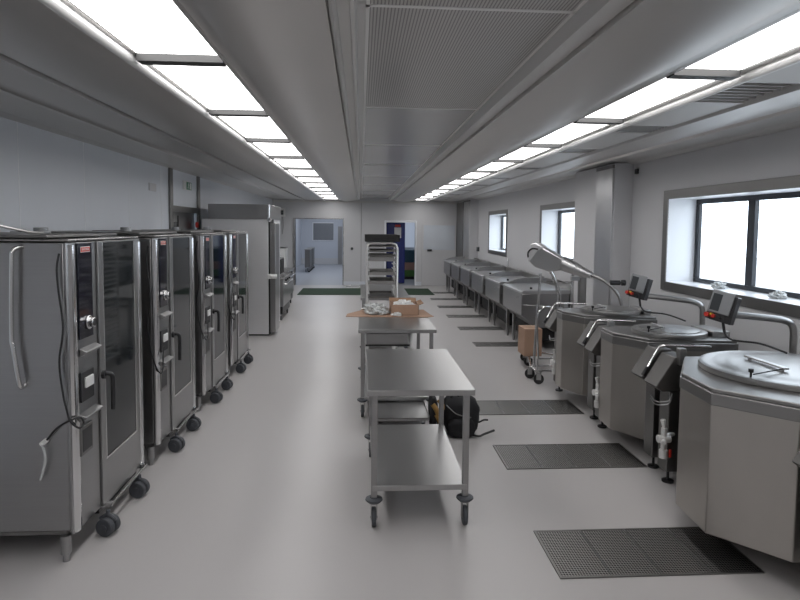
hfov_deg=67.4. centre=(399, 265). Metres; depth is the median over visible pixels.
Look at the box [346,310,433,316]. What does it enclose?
cardboard sheet
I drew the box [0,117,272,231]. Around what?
wall
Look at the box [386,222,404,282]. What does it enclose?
door
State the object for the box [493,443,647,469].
floor grate
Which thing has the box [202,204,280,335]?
tall cabinet
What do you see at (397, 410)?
low dolly
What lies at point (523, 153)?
diffuser
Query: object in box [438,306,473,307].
floor grate
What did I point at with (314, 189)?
ceiling light
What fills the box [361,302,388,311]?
plastic
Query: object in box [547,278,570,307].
backsplash
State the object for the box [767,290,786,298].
scrap
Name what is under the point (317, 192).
diffuser
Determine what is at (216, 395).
caster wheel
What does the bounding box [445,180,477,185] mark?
ceiling light
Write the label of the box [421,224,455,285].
sliding panel
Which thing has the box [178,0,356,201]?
ceiling
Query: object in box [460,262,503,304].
sink
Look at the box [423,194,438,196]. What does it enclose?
ceiling light
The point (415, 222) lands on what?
trim
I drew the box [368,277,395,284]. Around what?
tray
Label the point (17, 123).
trim
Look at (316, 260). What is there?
baseboard
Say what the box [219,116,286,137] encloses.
diffuser
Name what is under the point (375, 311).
plastic
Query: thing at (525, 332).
cardboard box
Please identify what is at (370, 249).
tray
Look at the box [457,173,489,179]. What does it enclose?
ceiling light
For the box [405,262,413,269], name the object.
carton
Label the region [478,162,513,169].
diffuser
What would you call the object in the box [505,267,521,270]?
backsplash
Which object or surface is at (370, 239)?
rack
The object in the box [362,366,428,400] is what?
shelf
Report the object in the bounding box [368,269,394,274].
tray
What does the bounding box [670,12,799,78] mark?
ceiling light
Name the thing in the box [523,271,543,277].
backsplash
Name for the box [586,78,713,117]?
diffuser
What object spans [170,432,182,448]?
caster wheel
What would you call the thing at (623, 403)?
kettle
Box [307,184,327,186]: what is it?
diffuser
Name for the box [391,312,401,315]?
paper scrap
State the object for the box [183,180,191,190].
exit sign
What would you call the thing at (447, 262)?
sink
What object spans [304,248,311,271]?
cart
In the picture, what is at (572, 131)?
diffuser
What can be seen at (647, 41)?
ceiling
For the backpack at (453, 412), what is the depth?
5.33 m
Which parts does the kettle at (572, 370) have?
plate, lid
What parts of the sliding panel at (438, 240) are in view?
glossy pane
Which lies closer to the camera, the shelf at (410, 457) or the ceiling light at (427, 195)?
the shelf at (410, 457)
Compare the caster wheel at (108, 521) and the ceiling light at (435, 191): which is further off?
the ceiling light at (435, 191)
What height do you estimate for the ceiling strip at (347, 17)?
0.082 m
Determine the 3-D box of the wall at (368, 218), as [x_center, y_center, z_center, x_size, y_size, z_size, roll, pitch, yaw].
[-0.866,-0.866,19.068,6.650,2.950,0.200,0,4,-4]
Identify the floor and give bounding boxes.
[0,264,799,599]
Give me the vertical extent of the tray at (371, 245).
0.018 m
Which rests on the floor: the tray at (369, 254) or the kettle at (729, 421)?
the kettle at (729, 421)
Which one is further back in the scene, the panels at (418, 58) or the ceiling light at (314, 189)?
the ceiling light at (314, 189)
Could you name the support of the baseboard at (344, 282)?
attached to the wall at (368, 218)
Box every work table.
[357,309,436,416]
[360,284,409,348]
[364,349,474,526]
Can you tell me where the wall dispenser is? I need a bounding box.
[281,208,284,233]
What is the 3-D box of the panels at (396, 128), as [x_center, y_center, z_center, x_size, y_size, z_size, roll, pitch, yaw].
[-0.311,-1.652,11.671,0.856,0.008,14.500,0,4,-4]
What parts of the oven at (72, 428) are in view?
handle, frame, leg, plate, corner post, control panel, door handle, door, glass frame, door glass, trolley rail, edge post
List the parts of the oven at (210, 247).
plate, leg, corner post, control panel, door handle, door, door glass, glass frame, trolley rail, edge post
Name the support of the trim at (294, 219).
attached to the wall at (368, 218)
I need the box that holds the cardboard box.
[518,325,541,355]
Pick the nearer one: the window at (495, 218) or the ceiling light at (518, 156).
the ceiling light at (518, 156)
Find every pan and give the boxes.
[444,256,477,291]
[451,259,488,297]
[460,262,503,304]
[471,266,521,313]
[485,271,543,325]
[503,278,570,340]
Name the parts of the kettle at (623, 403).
plate, lid, support arm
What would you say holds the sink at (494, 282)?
on the floor
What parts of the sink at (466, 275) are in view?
leg, leg, lid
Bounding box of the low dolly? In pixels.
[378,400,429,423]
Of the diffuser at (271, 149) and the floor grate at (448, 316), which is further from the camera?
the floor grate at (448, 316)
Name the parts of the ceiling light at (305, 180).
frame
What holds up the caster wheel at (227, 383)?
attached to the oven at (210, 247)
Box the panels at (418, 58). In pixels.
[366,0,583,108]
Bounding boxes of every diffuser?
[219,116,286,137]
[254,143,301,155]
[274,159,310,166]
[289,170,317,175]
[299,178,322,181]
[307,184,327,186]
[317,192,332,193]
[441,186,457,188]
[449,180,471,183]
[461,173,488,177]
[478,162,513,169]
[500,147,549,159]
[533,123,605,143]
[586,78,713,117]
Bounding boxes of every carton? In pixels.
[389,298,423,314]
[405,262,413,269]
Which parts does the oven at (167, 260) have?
plate, leg, corner post, control panel, door handle, door, glass frame, door glass, trolley rail, edge post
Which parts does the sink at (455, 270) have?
leg, lid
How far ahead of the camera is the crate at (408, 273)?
21.33 m
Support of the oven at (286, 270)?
on the floor
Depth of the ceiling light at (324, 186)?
12.74 m
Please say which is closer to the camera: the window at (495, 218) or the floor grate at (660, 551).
the floor grate at (660, 551)
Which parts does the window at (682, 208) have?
sill, frame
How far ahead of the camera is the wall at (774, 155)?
6.57 m
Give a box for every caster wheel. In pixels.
[99,509,116,532]
[132,474,146,493]
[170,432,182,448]
[189,413,199,427]
[211,388,221,400]
[223,376,231,387]
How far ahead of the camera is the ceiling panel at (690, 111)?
4.27 m
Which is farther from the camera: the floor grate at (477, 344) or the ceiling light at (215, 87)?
the floor grate at (477, 344)
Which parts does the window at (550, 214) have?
frame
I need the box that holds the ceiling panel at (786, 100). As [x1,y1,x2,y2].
[440,84,799,201]
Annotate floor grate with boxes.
[430,298,461,299]
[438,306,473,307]
[446,315,486,317]
[458,327,503,329]
[472,342,517,346]
[476,400,583,414]
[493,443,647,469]
[533,527,764,578]
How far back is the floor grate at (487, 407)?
6.21 m
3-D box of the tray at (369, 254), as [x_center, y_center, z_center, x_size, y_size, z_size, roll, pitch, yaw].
[-0.241,-0.144,7.713,0.345,0.018,0.610,0,4,-4]
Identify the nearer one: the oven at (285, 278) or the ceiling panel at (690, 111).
the ceiling panel at (690, 111)
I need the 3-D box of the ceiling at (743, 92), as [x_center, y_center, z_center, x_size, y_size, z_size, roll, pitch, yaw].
[1.661,-1.503,10.211,0.370,0.025,13.656,0,4,-4]
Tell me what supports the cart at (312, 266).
on the floor
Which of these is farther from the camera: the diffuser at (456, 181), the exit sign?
the diffuser at (456, 181)
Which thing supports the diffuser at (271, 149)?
attached to the ceiling light at (273, 150)
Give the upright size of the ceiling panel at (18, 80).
0.072 m
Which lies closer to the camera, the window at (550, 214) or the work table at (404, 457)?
the work table at (404, 457)
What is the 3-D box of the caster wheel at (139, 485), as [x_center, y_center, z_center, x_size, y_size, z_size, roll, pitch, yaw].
[-1.786,1.486,4.111,0.097,0.117,0.106,4,5,43]
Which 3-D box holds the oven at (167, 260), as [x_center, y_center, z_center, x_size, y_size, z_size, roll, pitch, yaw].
[-2.379,0.592,5.051,1.197,1.834,1.032,0,4,-4]
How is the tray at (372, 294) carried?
in the rack
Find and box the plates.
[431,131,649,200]
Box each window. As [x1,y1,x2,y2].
[312,222,333,240]
[405,223,414,246]
[488,209,507,256]
[539,201,574,259]
[660,175,799,317]
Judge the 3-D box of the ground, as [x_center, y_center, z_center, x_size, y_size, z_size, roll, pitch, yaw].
[31.509,1.934,12.218,55.500,0.100,80.000,0,4,-4]
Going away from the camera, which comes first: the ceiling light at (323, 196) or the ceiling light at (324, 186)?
the ceiling light at (324, 186)
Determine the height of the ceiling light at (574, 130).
0.054 m
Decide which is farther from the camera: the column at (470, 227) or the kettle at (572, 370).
the column at (470, 227)
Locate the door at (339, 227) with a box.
[338,226,341,263]
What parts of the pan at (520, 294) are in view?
leg, leg, rail, lid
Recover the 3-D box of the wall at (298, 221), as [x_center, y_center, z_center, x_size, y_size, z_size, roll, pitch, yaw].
[-4.523,-1.254,24.077,0.100,3.000,10.300,0,4,-4]
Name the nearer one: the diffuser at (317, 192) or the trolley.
the trolley
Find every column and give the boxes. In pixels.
[458,199,478,258]
[573,163,633,307]
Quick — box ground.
[564,256,799,292]
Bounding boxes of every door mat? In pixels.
[297,288,360,294]
[404,288,433,294]
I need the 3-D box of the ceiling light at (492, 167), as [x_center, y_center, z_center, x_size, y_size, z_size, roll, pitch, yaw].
[1.287,-1.348,8.099,0.360,0.054,1.408,0,4,-4]
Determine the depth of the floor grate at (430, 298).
15.55 m
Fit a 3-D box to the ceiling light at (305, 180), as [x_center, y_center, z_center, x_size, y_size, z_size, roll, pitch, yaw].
[-1.594,-1.548,10.735,0.418,0.054,1.408,0,4,-4]
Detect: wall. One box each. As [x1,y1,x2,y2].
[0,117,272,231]
[273,198,456,284]
[296,219,300,266]
[301,219,342,257]
[478,127,799,353]
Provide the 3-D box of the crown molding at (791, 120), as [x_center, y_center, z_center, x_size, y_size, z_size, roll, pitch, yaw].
[2.587,-1.340,8.365,0.359,0.077,21.500,0,4,-4]
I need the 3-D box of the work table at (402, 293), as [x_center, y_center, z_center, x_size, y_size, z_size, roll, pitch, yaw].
[-0.266,0.816,9.356,0.718,0.870,1.940,0,4,-4]
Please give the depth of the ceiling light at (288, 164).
8.23 m
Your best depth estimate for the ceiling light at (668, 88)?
3.86 m
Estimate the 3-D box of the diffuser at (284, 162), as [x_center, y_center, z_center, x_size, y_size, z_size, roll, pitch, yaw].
[-1.411,-1.380,7.922,0.410,0.015,1.328,0,4,-4]
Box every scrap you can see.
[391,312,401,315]
[710,282,727,288]
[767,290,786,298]
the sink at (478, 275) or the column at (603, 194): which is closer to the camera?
the column at (603, 194)
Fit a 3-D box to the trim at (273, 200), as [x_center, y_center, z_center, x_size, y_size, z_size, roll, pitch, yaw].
[-0.947,-2.009,18.872,6.050,0.055,0.029,0,4,-4]
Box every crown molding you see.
[0,111,273,199]
[457,110,799,201]
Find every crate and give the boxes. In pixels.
[405,249,414,262]
[405,270,413,276]
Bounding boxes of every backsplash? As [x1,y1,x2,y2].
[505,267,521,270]
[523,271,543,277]
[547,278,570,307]
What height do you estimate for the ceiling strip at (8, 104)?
0.037 m
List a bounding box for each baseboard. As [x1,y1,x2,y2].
[301,258,342,263]
[343,281,427,285]
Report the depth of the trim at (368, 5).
2.81 m
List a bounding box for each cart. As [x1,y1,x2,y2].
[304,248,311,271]
[309,247,314,269]
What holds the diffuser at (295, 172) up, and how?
attached to the ceiling light at (298, 173)
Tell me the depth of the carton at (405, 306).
6.70 m
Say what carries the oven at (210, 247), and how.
on the floor
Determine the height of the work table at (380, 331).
0.870 m
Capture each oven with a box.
[0,224,149,561]
[10,227,200,465]
[92,227,232,410]
[145,227,252,377]
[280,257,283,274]
[280,273,292,319]
[284,268,295,302]
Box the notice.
[148,183,155,191]
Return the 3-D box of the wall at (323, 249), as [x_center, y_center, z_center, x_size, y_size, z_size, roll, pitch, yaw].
[-2.319,-1.583,29.471,8.400,3.000,0.200,0,4,-4]
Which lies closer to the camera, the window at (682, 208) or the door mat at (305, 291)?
the window at (682, 208)
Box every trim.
[17,123,161,230]
[61,0,799,200]
[168,168,200,229]
[273,200,457,203]
[293,218,343,284]
[362,0,587,194]
[384,220,416,284]
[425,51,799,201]
[456,202,463,255]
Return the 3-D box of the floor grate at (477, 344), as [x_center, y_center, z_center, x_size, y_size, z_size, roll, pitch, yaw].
[1.585,1.250,9.595,0.810,0.008,0.340,0,4,-4]
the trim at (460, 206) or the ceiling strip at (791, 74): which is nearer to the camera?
the ceiling strip at (791, 74)
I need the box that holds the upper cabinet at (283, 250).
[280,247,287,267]
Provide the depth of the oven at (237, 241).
7.58 m
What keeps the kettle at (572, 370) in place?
on the floor
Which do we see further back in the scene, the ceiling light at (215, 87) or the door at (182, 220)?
the door at (182, 220)
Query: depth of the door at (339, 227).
29.32 m
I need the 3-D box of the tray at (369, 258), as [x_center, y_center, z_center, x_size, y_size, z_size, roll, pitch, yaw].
[-0.242,-0.102,7.715,0.345,0.050,0.610,0,4,-4]
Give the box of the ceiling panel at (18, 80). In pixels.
[0,53,304,199]
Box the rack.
[365,234,399,365]
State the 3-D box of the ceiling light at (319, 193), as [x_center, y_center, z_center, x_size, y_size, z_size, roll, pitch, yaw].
[-1.868,-1.826,14.953,0.418,0.054,1.408,0,4,-4]
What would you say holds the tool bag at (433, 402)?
on the floor
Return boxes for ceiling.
[0,0,321,199]
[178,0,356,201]
[393,0,799,201]
[439,82,799,197]
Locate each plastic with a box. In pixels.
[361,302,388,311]
[364,307,389,314]
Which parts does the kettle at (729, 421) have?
plate, lid, lid knob, support arm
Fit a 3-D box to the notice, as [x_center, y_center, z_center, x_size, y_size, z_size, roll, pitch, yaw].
[-3.261,-1.039,7.904,0.012,0.100,0.260,0,4,-4]
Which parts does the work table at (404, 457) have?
leg, leg, leg, leg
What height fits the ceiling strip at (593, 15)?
0.064 m
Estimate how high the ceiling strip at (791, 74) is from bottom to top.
0.020 m
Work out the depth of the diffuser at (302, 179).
10.89 m
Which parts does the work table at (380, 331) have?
leg, drawer, drawer rail, leg, leg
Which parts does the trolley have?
frame, push handle, upright frame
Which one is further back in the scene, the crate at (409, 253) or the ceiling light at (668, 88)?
the crate at (409, 253)
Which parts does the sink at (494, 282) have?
leg, leg, lid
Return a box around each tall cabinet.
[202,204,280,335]
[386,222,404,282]
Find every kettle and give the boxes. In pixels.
[543,302,656,419]
[582,273,738,468]
[641,289,799,561]
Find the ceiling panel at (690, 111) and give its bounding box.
[631,100,743,125]
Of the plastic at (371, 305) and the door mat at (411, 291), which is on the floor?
the door mat at (411, 291)
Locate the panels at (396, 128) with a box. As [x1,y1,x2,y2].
[362,107,474,198]
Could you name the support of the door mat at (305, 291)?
on the floor
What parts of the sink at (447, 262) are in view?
leg, lid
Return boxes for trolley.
[520,243,625,383]
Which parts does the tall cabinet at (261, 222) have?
door handle, door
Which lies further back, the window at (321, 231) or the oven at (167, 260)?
the window at (321, 231)
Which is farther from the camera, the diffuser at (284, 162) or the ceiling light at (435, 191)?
the ceiling light at (435, 191)
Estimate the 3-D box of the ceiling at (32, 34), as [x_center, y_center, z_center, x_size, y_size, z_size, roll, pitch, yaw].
[-1.988,-1.383,8.065,0.540,0.074,21.500,0,4,-4]
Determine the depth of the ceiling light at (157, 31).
2.58 m
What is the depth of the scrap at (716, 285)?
5.73 m
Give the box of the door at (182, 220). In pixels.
[174,212,194,228]
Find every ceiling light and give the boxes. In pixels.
[67,0,223,64]
[140,63,267,115]
[211,115,289,142]
[247,142,303,158]
[274,159,312,169]
[288,170,319,177]
[299,178,324,183]
[306,184,328,188]
[312,188,331,191]
[317,192,333,194]
[321,195,336,197]
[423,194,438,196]
[429,190,448,193]
[437,186,457,189]
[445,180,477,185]
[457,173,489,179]
[472,162,513,172]
[494,147,558,162]
[525,122,619,147]
[575,76,733,123]
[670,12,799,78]
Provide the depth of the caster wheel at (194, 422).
5.41 m
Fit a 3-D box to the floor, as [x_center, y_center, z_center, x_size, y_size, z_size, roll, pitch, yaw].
[-1.285,1.025,13.441,8.400,0.100,32.200,0,4,-4]
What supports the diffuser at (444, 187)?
attached to the ceiling light at (443, 187)
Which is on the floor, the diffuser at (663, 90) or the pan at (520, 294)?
the pan at (520, 294)
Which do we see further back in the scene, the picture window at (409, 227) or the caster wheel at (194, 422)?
the picture window at (409, 227)
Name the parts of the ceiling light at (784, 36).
frame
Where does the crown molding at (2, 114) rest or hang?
attached to the wall at (52, 169)
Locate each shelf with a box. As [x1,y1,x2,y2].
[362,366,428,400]
[370,424,466,490]
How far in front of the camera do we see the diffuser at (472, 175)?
9.69 m
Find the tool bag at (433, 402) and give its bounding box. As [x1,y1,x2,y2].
[429,396,444,423]
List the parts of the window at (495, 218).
frame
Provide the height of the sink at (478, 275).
1.010 m
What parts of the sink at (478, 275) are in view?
leg, leg, lid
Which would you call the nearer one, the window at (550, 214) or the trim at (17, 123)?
the trim at (17, 123)
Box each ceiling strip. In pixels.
[0,92,285,198]
[327,0,365,200]
[389,0,634,199]
[749,62,799,82]
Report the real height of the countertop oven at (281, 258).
0.340 m
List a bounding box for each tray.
[368,248,394,251]
[368,253,395,256]
[368,257,394,260]
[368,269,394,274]
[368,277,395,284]
[368,291,394,297]
[369,244,394,246]
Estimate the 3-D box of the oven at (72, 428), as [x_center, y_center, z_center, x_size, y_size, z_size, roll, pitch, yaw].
[-2.291,0.651,3.701,1.197,1.893,1.053,0,4,-4]
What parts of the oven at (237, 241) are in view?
corner post, control panel, plate, door handle, door, door glass, glass frame, trolley rail, edge post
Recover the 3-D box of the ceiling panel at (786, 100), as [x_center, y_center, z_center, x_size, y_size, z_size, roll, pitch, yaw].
[2.183,-1.349,8.338,0.430,0.052,21.500,0,4,-4]
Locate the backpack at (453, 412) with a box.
[444,396,494,437]

